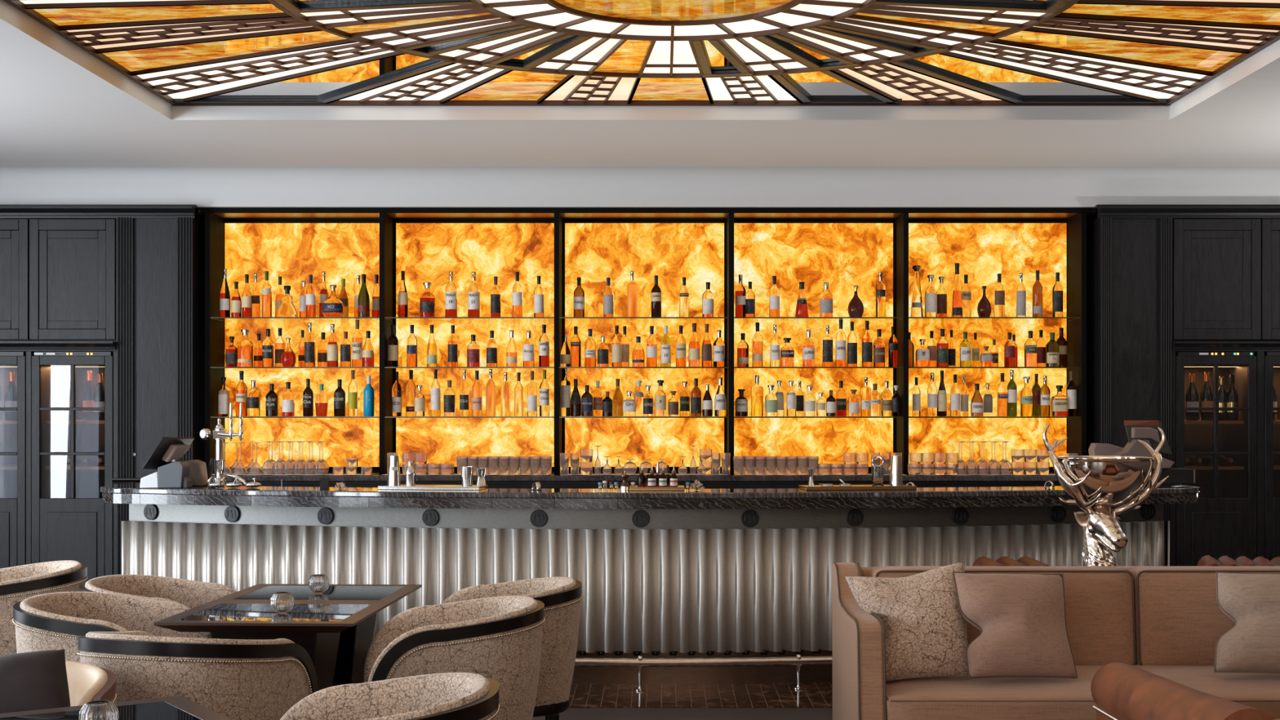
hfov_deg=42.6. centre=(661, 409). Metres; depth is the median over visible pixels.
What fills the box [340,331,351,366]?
liquor bottle
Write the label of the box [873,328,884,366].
liquor bottle
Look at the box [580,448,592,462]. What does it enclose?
tumbler
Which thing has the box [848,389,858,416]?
liquor bottle
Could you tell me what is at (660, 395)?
liquor bottle
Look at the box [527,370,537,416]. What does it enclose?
liquor bottle
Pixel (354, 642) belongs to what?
pedestal table
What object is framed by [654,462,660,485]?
bottle
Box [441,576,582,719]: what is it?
tub chair
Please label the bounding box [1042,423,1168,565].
head sculpture
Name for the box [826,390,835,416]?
liquor bottle
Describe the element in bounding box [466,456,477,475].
tumbler
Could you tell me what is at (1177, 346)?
trim
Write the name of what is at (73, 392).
wine fridge
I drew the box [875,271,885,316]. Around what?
liquor bottle
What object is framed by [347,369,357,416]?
liquor bottle
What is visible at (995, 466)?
wine glass
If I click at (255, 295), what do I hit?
liquor bottle
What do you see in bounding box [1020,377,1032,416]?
liquor bottle
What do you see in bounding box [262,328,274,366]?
liquor bottle
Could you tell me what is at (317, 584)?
candle holder
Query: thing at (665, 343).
liquor bottle
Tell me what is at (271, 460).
wine glass
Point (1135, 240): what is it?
wall panel
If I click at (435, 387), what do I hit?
liquor bottle
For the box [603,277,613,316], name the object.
liquor bottle
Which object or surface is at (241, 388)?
liquor bottle
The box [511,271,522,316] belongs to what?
liquor bottle
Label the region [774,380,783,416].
liquor bottle
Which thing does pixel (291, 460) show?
wine glass
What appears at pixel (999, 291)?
liquor bottle
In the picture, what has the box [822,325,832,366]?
liquor bottle
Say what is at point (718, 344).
liquor bottle
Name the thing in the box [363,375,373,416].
liquor bottle
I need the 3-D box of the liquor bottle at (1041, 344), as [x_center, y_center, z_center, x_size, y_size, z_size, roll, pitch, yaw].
[2.602,-0.416,11.235,0.067,0.259,0.068,0,0,0]
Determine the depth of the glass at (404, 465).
10.77 m
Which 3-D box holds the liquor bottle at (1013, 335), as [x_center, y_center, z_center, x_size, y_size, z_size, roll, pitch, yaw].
[2.416,-0.400,11.235,0.050,0.227,0.050,0,0,0]
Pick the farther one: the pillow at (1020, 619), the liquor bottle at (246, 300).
the liquor bottle at (246, 300)
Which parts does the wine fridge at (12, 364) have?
glass pane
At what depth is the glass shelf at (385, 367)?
11.01 m
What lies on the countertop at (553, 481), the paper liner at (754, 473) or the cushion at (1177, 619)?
the paper liner at (754, 473)
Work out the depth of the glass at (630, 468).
10.77 m
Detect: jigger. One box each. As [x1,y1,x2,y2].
[475,468,483,486]
[479,467,486,485]
[807,468,814,486]
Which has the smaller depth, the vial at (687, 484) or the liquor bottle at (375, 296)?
the vial at (687, 484)
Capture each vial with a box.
[598,482,602,490]
[602,480,607,489]
[608,481,613,489]
[613,482,618,490]
[685,481,689,489]
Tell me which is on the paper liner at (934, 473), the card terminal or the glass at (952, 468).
the glass at (952, 468)
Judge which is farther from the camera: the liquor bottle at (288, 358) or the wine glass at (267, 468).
the liquor bottle at (288, 358)
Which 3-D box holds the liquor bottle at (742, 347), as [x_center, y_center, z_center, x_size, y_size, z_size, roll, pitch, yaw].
[0.553,-0.402,11.124,0.078,0.231,0.080,0,0,0]
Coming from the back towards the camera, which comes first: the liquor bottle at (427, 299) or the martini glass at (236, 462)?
the liquor bottle at (427, 299)
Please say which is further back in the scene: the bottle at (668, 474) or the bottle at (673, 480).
the bottle at (668, 474)
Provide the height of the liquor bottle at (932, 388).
0.296 m
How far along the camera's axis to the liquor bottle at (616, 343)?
11.10 m
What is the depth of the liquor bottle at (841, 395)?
11.21 m
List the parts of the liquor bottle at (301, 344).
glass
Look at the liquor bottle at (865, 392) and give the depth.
11.10 m
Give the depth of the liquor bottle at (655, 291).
11.10 m
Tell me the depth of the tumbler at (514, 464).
10.77 m
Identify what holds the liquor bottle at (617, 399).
on the shelving unit at (844, 248)
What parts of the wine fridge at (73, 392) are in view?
glass pane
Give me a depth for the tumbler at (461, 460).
10.77 m
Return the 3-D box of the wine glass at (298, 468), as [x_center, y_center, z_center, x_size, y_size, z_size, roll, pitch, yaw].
[-2.384,0.320,10.800,0.085,0.219,0.085,0,0,0]
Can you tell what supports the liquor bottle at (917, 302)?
on the shelving unit at (844, 248)
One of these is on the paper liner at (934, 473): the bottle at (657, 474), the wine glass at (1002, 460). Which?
the wine glass at (1002, 460)
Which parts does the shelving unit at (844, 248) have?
onyx panel, onyx panel, skirting, onyx panel, rail, onyx panel, onyx panel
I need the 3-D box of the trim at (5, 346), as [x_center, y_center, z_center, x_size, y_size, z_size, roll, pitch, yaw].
[-4.306,-0.421,11.010,1.371,0.069,0.380,0,0,0]
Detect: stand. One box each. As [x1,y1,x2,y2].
[320,478,329,488]
[334,481,346,488]
[688,480,704,490]
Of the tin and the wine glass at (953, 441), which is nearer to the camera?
the tin
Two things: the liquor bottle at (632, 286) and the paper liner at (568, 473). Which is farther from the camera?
the liquor bottle at (632, 286)
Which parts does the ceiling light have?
white glass panel, amber glass panel, white glass panel, amber glass panel, white glass panel, white glass panel, white glass panel, amber glass panel, white glass panel, white glass panel, white glass panel, white glass panel, white glass panel, amber glass panel, white glass panel, white glass panel, white glass panel, white glass panel, white glass panel, white glass panel, white glass panel, amber glass panel, white glass panel, white glass panel, amber glass panel, white glass panel, white glass panel, white glass panel, white glass panel, white glass panel, white glass panel, white glass panel, white glass panel, white glass panel, white glass panel, white glass panel, white glass panel, white glass panel, white glass panel, amber glass panel, white glass panel, white glass panel, white glass panel, amber glass panel, white glass panel, amber glass panel, white glass panel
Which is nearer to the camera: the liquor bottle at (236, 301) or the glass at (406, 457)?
the glass at (406, 457)
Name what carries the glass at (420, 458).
on the glass at (420, 468)
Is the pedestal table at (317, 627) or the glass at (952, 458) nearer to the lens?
the pedestal table at (317, 627)
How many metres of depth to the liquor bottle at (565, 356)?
11.10 m
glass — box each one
[223,442,231,475]
[230,442,238,474]
[232,442,248,475]
[246,442,253,474]
[248,442,263,475]
[262,441,273,475]
[266,440,276,463]
[272,441,284,475]
[276,440,287,462]
[283,441,293,475]
[287,440,297,463]
[293,441,304,475]
[297,440,306,462]
[303,441,314,475]
[306,440,317,463]
[313,441,326,475]
[317,440,328,474]
[333,466,343,475]
[345,466,356,475]
[346,457,357,466]
[360,466,372,475]
[386,453,395,471]
[401,453,414,463]
[401,463,414,475]
[414,453,427,463]
[414,463,427,475]
[427,463,439,475]
[440,463,453,475]
[560,453,568,475]
[570,453,579,475]
[602,456,611,474]
[613,456,622,474]
[622,458,636,475]
[639,458,653,474]
[654,458,667,474]
[678,456,687,475]
[697,456,706,475]
[711,453,720,475]
[721,453,730,475]
[817,463,831,475]
[831,463,843,475]
[843,453,855,463]
[843,463,855,475]
[855,453,868,463]
[855,463,868,475]
[871,452,879,473]
[871,465,884,485]
[881,452,890,474]
[893,452,902,463]
[909,453,922,463]
[909,463,922,475]
[921,453,934,463]
[921,463,934,475]
[933,453,946,463]
[933,463,946,475]
[946,453,959,463]
[946,463,958,475]
[953,440,964,461]
[957,441,967,475]
[964,440,975,474]
[967,441,978,475]
[975,440,986,463]
[977,441,990,475]
[986,440,997,464]
[989,441,1000,475]
[997,440,1008,474]
[1000,441,1012,475]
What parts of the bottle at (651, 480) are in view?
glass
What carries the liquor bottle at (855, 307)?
on the shelving unit at (844, 248)
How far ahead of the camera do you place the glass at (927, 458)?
10.77 m
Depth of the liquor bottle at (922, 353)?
11.08 m
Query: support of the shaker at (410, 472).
on the tray at (473, 487)
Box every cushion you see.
[870,565,1133,666]
[885,664,1279,719]
[1128,565,1279,666]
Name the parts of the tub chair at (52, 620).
nail trim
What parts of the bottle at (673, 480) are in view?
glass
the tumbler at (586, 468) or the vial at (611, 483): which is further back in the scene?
the tumbler at (586, 468)
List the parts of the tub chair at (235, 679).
nail trim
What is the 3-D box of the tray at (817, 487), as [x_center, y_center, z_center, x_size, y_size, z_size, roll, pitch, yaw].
[1.104,0.440,9.250,0.634,0.020,0.200,0,0,-8]
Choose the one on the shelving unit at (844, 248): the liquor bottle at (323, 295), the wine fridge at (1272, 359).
the liquor bottle at (323, 295)
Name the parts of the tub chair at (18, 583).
nail trim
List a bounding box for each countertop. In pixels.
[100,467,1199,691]
[210,471,1061,488]
[211,471,1057,480]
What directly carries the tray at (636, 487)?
on the bar counter at (691, 586)
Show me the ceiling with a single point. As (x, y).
(61, 104)
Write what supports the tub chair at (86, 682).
on the floor
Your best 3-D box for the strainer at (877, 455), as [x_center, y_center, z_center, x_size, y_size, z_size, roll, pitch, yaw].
[1.220,0.327,9.237,0.073,0.144,0.013,0,0,0]
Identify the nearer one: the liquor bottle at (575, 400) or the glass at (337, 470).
the glass at (337, 470)
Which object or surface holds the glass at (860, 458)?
on the glass at (863, 468)
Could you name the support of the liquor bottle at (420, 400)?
on the shelving unit at (844, 248)
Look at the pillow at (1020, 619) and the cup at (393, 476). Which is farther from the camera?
the cup at (393, 476)
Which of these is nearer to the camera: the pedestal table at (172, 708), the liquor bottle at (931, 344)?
the pedestal table at (172, 708)
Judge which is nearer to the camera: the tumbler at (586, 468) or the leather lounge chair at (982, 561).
the leather lounge chair at (982, 561)
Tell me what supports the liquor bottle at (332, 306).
on the shelving unit at (844, 248)
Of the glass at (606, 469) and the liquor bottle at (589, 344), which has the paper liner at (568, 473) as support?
the glass at (606, 469)
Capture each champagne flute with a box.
[594,445,601,475]
[689,445,696,474]
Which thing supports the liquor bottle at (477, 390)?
on the shelving unit at (844, 248)
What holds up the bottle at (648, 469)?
on the tray at (636, 487)
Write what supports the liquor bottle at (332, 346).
on the shelving unit at (844, 248)
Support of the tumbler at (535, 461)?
on the paper liner at (386, 473)
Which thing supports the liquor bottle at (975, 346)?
on the shelving unit at (844, 248)
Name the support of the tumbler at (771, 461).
on the paper liner at (754, 473)
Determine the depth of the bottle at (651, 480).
9.10 m
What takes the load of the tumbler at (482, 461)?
on the paper liner at (386, 473)
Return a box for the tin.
[461,466,473,486]
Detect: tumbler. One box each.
[456,456,466,475]
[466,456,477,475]
[477,456,488,475]
[488,456,498,475]
[498,456,509,475]
[509,456,519,475]
[519,456,529,475]
[529,456,540,475]
[540,456,551,475]
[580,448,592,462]
[580,462,592,475]
[699,448,711,462]
[699,461,711,474]
[733,456,744,475]
[744,456,755,475]
[755,456,765,475]
[765,456,776,475]
[776,456,786,475]
[786,456,797,475]
[797,456,808,475]
[808,456,818,475]
[1010,448,1024,462]
[1010,462,1024,475]
[1023,448,1036,462]
[1023,462,1036,475]
[1036,448,1048,462]
[1036,462,1049,475]
[1066,453,1078,455]
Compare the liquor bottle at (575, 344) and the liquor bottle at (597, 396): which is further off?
the liquor bottle at (597, 396)
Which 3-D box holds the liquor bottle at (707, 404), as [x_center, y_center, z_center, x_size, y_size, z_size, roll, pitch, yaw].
[0.312,-0.062,11.124,0.069,0.220,0.070,0,0,0]
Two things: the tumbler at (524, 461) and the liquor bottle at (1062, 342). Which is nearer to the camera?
the tumbler at (524, 461)
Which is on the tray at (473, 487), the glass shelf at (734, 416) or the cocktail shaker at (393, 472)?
the cocktail shaker at (393, 472)
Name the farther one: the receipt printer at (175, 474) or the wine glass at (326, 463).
the wine glass at (326, 463)
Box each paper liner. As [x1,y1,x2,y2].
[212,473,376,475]
[382,473,551,475]
[568,473,724,475]
[742,473,906,475]
[917,473,1055,475]
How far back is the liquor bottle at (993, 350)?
11.21 m
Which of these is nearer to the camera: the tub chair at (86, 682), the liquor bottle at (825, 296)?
the tub chair at (86, 682)
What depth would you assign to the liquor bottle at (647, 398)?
11.10 m
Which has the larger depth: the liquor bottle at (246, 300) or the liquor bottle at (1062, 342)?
the liquor bottle at (1062, 342)
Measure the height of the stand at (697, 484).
0.059 m
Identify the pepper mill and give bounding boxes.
[620,471,629,490]
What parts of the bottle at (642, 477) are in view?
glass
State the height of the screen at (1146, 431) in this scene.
0.282 m
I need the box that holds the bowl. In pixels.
[1053,455,1154,506]
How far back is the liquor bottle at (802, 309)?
11.10 m
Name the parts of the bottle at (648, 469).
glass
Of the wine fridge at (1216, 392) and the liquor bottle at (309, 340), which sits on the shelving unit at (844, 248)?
the liquor bottle at (309, 340)
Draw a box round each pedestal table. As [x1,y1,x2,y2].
[0,695,232,719]
[153,601,391,690]
[211,583,422,686]
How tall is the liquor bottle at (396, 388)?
0.303 m
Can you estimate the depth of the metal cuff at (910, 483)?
9.26 m
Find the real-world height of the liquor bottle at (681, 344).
0.283 m
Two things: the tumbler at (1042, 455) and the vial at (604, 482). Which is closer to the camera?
the vial at (604, 482)
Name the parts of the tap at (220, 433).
cross arm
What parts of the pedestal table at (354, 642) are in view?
tabletop frame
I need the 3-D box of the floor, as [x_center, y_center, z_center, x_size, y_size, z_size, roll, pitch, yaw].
[-0.150,1.580,4.075,12.700,0.100,15.550,0,0,0]
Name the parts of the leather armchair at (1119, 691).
arm panel, nail trim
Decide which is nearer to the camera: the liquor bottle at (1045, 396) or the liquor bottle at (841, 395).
the liquor bottle at (1045, 396)
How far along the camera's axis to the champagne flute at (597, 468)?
10.78 m
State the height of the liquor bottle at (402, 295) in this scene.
0.319 m
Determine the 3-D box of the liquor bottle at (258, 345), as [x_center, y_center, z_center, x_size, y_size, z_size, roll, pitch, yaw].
[-2.756,-0.403,11.234,0.070,0.233,0.071,0,0,0]
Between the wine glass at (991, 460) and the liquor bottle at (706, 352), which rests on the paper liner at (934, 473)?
the wine glass at (991, 460)
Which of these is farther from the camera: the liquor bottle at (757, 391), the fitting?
the liquor bottle at (757, 391)
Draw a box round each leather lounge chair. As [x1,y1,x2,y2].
[972,555,1048,565]
[1197,555,1279,565]
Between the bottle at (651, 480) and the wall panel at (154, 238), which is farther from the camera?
the wall panel at (154, 238)
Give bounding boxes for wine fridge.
[0,351,26,568]
[31,351,113,581]
[1175,351,1257,565]
[1264,351,1279,560]
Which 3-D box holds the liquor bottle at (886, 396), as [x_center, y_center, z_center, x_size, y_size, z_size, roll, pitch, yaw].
[1.543,-0.074,11.234,0.073,0.242,0.075,0,0,0]
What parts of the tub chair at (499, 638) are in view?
nail trim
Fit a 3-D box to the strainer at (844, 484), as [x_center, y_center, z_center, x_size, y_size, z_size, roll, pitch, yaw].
[1.033,0.411,9.210,0.070,0.037,0.070,0,0,0]
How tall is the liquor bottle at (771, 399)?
0.212 m
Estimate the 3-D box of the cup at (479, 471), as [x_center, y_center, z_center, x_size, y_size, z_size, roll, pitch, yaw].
[-1.018,0.354,9.182,0.042,0.046,0.042,0,0,0]
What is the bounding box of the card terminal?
[207,457,214,482]
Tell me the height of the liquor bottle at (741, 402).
0.185 m
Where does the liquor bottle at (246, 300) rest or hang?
on the shelving unit at (844, 248)
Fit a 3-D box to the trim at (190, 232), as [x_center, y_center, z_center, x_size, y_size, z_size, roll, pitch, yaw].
[-3.367,0.117,11.040,0.505,2.785,0.319,0,0,0]
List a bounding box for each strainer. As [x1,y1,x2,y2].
[819,483,833,486]
[839,479,851,486]
[871,454,884,466]
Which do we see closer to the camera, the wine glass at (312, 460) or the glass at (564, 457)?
the glass at (564, 457)
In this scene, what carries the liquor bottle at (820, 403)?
on the shelving unit at (844, 248)
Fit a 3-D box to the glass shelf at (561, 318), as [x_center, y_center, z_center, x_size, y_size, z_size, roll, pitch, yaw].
[-0.117,-0.616,11.177,1.137,0.008,0.337,0,0,0]
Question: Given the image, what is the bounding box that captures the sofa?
[831,562,1279,719]
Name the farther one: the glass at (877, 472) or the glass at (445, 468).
the glass at (445, 468)
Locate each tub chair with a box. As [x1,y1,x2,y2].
[0,560,88,656]
[12,591,211,662]
[65,660,116,706]
[76,631,318,719]
[79,574,237,608]
[280,672,500,719]
[364,595,545,719]
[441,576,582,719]
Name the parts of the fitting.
lever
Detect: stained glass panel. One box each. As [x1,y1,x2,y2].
[173,24,589,103]
[692,24,1168,103]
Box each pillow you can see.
[0,648,70,713]
[844,561,968,681]
[952,571,1077,678]
[1213,571,1279,673]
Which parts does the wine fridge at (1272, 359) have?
glass pane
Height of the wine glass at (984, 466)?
0.219 m
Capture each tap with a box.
[200,402,243,486]
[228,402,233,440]
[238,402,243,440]
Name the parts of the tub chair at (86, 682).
nail trim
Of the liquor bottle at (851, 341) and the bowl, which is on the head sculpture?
the bowl
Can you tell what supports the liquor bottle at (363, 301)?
on the shelving unit at (844, 248)
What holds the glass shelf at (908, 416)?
attached to the shelving unit at (844, 248)
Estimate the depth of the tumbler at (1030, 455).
10.77 m
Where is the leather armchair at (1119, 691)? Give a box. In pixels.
[1090,662,1279,719]
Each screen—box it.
[141,436,208,486]
[1110,420,1174,468]
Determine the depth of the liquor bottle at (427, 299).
11.09 m
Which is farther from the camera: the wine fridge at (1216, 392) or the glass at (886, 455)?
the wine fridge at (1216, 392)
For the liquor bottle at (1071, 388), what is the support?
on the shelving unit at (844, 248)
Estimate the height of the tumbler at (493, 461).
0.119 m
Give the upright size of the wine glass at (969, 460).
0.219 m
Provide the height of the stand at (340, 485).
0.041 m
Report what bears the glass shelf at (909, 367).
attached to the shelving unit at (844, 248)
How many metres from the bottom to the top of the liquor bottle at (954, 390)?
0.286 m
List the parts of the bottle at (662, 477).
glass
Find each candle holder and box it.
[79,700,118,719]
[270,591,294,613]
[307,574,329,593]
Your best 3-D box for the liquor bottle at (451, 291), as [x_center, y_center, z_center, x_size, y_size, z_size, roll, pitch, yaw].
[-1.426,-0.778,11.124,0.080,0.316,0.082,0,0,0]
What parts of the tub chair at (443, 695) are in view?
nail trim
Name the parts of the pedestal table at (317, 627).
tabletop frame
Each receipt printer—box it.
[139,459,191,488]
[1088,443,1123,455]
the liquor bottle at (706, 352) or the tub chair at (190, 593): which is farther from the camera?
the liquor bottle at (706, 352)
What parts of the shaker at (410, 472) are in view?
strainer lid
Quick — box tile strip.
[568,681,832,707]
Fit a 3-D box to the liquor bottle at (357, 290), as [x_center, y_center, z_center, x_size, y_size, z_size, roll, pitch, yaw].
[-2.075,-0.770,11.235,0.057,0.298,0.058,0,0,0]
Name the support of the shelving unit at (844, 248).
on the countertop at (553, 481)
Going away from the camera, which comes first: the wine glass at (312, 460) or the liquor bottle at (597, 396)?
the wine glass at (312, 460)
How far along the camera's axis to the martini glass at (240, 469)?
10.77 m
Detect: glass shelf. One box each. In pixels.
[209,316,379,320]
[209,366,379,368]
[209,416,379,417]
[384,316,554,320]
[384,366,554,368]
[384,416,554,417]
[559,316,728,320]
[559,366,728,368]
[559,416,728,417]
[733,316,903,320]
[733,366,903,368]
[733,416,903,417]
[908,316,1080,320]
[908,366,1080,368]
[908,416,1080,417]
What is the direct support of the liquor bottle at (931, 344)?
on the shelving unit at (844, 248)
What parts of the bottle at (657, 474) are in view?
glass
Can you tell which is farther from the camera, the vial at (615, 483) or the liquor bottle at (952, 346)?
the liquor bottle at (952, 346)
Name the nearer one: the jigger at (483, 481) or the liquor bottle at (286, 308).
the jigger at (483, 481)
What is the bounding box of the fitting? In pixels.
[207,474,261,487]
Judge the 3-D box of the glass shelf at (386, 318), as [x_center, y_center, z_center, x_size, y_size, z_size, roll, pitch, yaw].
[-1.289,-0.616,11.177,1.136,0.008,0.337,0,0,0]
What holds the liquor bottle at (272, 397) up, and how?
on the shelving unit at (844, 248)
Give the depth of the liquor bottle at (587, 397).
11.09 m
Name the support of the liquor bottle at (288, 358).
on the shelving unit at (844, 248)
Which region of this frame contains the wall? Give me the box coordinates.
[0,166,1279,219]
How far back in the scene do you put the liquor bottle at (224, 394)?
11.10 m
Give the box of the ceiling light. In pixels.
[4,0,1279,106]
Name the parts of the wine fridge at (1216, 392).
glass pane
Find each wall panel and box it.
[133,217,176,478]
[1112,217,1158,448]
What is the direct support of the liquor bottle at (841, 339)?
on the shelving unit at (844, 248)
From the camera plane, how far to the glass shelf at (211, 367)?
11.01 m
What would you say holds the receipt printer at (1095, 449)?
on the bar counter at (691, 586)
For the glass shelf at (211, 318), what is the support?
attached to the shelving unit at (844, 248)
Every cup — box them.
[386,470,400,485]
[475,468,483,476]
[475,476,483,486]
[479,467,486,476]
[481,476,486,485]
[807,468,814,476]
[808,476,814,486]
[888,470,902,485]
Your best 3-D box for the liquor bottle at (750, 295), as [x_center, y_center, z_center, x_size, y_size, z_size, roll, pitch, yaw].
[0.603,-0.744,11.124,0.066,0.246,0.067,0,0,0]
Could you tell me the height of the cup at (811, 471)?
0.046 m
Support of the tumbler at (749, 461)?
on the paper liner at (754, 473)
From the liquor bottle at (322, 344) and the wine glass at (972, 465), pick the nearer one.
the wine glass at (972, 465)
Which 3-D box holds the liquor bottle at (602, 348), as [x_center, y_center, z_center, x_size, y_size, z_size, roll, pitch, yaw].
[-0.395,-0.393,11.124,0.077,0.213,0.078,0,0,0]
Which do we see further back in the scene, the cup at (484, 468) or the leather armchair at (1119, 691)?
the cup at (484, 468)
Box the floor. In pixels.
[532,707,832,719]
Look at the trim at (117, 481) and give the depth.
10.81 m
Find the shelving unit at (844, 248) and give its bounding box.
[194,207,1097,474]
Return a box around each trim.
[0,204,199,217]
[0,341,115,351]
[26,351,115,574]
[111,478,140,484]
[115,217,204,574]
[1088,217,1172,565]
[1093,204,1279,217]
[1172,341,1279,351]
[1172,351,1264,565]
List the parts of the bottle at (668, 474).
rubber bulb, glass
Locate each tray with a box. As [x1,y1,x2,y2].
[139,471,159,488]
[377,484,488,490]
[630,485,684,490]
[798,484,916,490]
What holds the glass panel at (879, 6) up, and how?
attached to the ceiling light
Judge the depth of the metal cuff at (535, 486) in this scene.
9.13 m
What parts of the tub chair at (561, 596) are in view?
leg, nail trim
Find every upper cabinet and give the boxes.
[0,218,34,341]
[29,218,115,341]
[1172,218,1261,341]
[1256,218,1279,341]
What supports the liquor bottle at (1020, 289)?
on the shelving unit at (844, 248)
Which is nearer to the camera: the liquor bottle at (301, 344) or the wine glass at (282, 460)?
the wine glass at (282, 460)
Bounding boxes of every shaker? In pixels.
[386,455,400,485]
[405,460,415,485]
[888,455,902,485]
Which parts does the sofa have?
arm, frame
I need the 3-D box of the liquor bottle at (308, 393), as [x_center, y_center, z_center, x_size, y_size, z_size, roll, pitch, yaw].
[-2.396,-0.080,11.124,0.069,0.255,0.071,0,0,0]
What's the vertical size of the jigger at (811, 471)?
0.098 m
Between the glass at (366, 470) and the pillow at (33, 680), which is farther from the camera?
the glass at (366, 470)
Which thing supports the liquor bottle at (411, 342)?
on the shelving unit at (844, 248)
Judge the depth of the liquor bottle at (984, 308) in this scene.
11.10 m
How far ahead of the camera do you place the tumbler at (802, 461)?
10.77 m
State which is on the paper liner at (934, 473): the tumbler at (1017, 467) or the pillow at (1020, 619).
the tumbler at (1017, 467)
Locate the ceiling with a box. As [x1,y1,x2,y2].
[0,0,1279,166]
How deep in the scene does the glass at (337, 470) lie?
10.77 m
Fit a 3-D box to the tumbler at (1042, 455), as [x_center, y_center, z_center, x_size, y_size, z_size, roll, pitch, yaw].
[2.514,0.305,10.800,0.085,0.083,0.085,0,0,0]
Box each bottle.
[217,377,229,416]
[219,268,230,316]
[225,336,237,366]
[231,281,241,316]
[235,370,247,416]
[237,328,253,366]
[241,274,252,316]
[247,380,260,416]
[251,272,260,316]
[253,333,262,366]
[261,271,271,316]
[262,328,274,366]
[265,383,278,416]
[274,328,285,366]
[275,276,284,316]
[276,285,297,316]
[280,337,296,366]
[282,382,294,416]
[297,329,304,366]
[299,280,306,316]
[302,378,313,416]
[304,322,315,366]
[306,275,315,316]
[314,383,328,416]
[317,332,328,366]
[319,271,328,316]
[321,284,345,316]
[327,324,337,366]
[333,379,345,416]
[338,278,348,316]
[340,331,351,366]
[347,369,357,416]
[351,319,362,366]
[354,275,360,316]
[357,274,369,316]
[362,330,373,366]
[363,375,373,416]
[372,274,379,316]
[387,324,398,366]
[391,371,401,416]
[398,271,408,316]
[405,369,416,416]
[406,324,417,366]
[414,385,425,416]
[419,282,435,316]
[426,324,436,366]
[431,368,440,416]
[443,380,455,416]
[444,271,457,316]
[447,324,457,366]
[459,368,469,416]
[466,334,479,366]
[467,271,479,316]
[471,370,482,416]
[485,368,495,416]
[486,330,497,366]
[490,276,500,316]
[501,372,510,416]
[506,329,517,366]
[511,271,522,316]
[514,372,523,416]
[523,330,534,366]
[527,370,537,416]
[533,275,543,316]
[538,324,549,366]
[539,369,549,416]
[560,335,570,366]
[560,368,570,416]
[570,326,581,366]
[570,378,581,416]
[573,277,584,316]
[581,385,592,416]
[584,328,595,366]
[592,380,603,416]
[597,335,608,366]
[602,391,612,416]
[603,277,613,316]
[611,325,622,366]
[612,378,623,416]
[621,326,629,366]
[622,391,635,416]
[627,271,636,316]
[631,336,644,366]
[633,380,644,416]
[637,464,645,486]
[643,385,653,416]
[644,467,650,486]
[646,325,657,366]
[647,464,656,486]
[651,275,661,316]
[654,380,666,416]
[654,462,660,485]
[658,465,666,486]
[660,325,671,366]
[665,465,671,486]
[667,391,678,416]
[669,464,678,486]
[675,325,686,366]
[679,277,688,316]
[680,381,689,416]
[688,323,700,366]
[690,378,701,416]
[701,324,711,366]
[702,282,713,316]
[702,383,712,416]
[713,329,724,366]
[714,377,726,416]
[735,274,746,316]
[735,389,747,416]
[737,333,748,366]
[745,281,755,316]
[751,322,763,366]
[751,375,763,416]
[764,385,777,416]
[768,275,779,316]
[769,324,780,366]
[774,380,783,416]
[780,337,794,366]
[786,380,795,416]
[795,281,808,316]
[795,380,804,416]
[802,329,814,366]
[804,385,815,416]
[816,392,825,416]
[819,282,832,316]
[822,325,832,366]
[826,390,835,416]
[835,319,846,366]
[835,380,846,416]
[846,321,857,366]
[847,284,863,316]
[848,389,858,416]
[860,377,871,416]
[862,320,872,366]
[870,383,880,416]
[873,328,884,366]
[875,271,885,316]
[880,381,892,416]
[888,326,897,366]
[891,385,900,416]
[908,332,914,366]
[911,265,923,316]
[912,377,920,416]
[915,338,929,366]
[924,275,937,316]
[926,330,936,366]
[927,373,937,416]
[936,276,946,316]
[936,328,948,366]
[937,370,946,416]
[948,329,955,366]
[950,374,959,416]
[951,262,963,316]
[960,274,971,316]
[960,332,971,366]
[960,374,968,416]
[970,383,983,416]
[971,333,979,366]
[977,285,991,316]
[980,346,992,366]
[982,382,992,416]
[990,339,998,366]
[994,273,1004,316]
[997,373,1007,416]
[1004,332,1014,366]
[1007,369,1017,416]
[1012,334,1017,366]
[1016,272,1026,316]
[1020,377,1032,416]
[1024,330,1036,366]
[1031,373,1040,416]
[1032,270,1042,316]
[1036,329,1045,366]
[1040,375,1050,416]
[1045,332,1059,366]
[1050,385,1068,416]
[1052,272,1062,316]
[1056,327,1066,366]
[1066,371,1076,416]

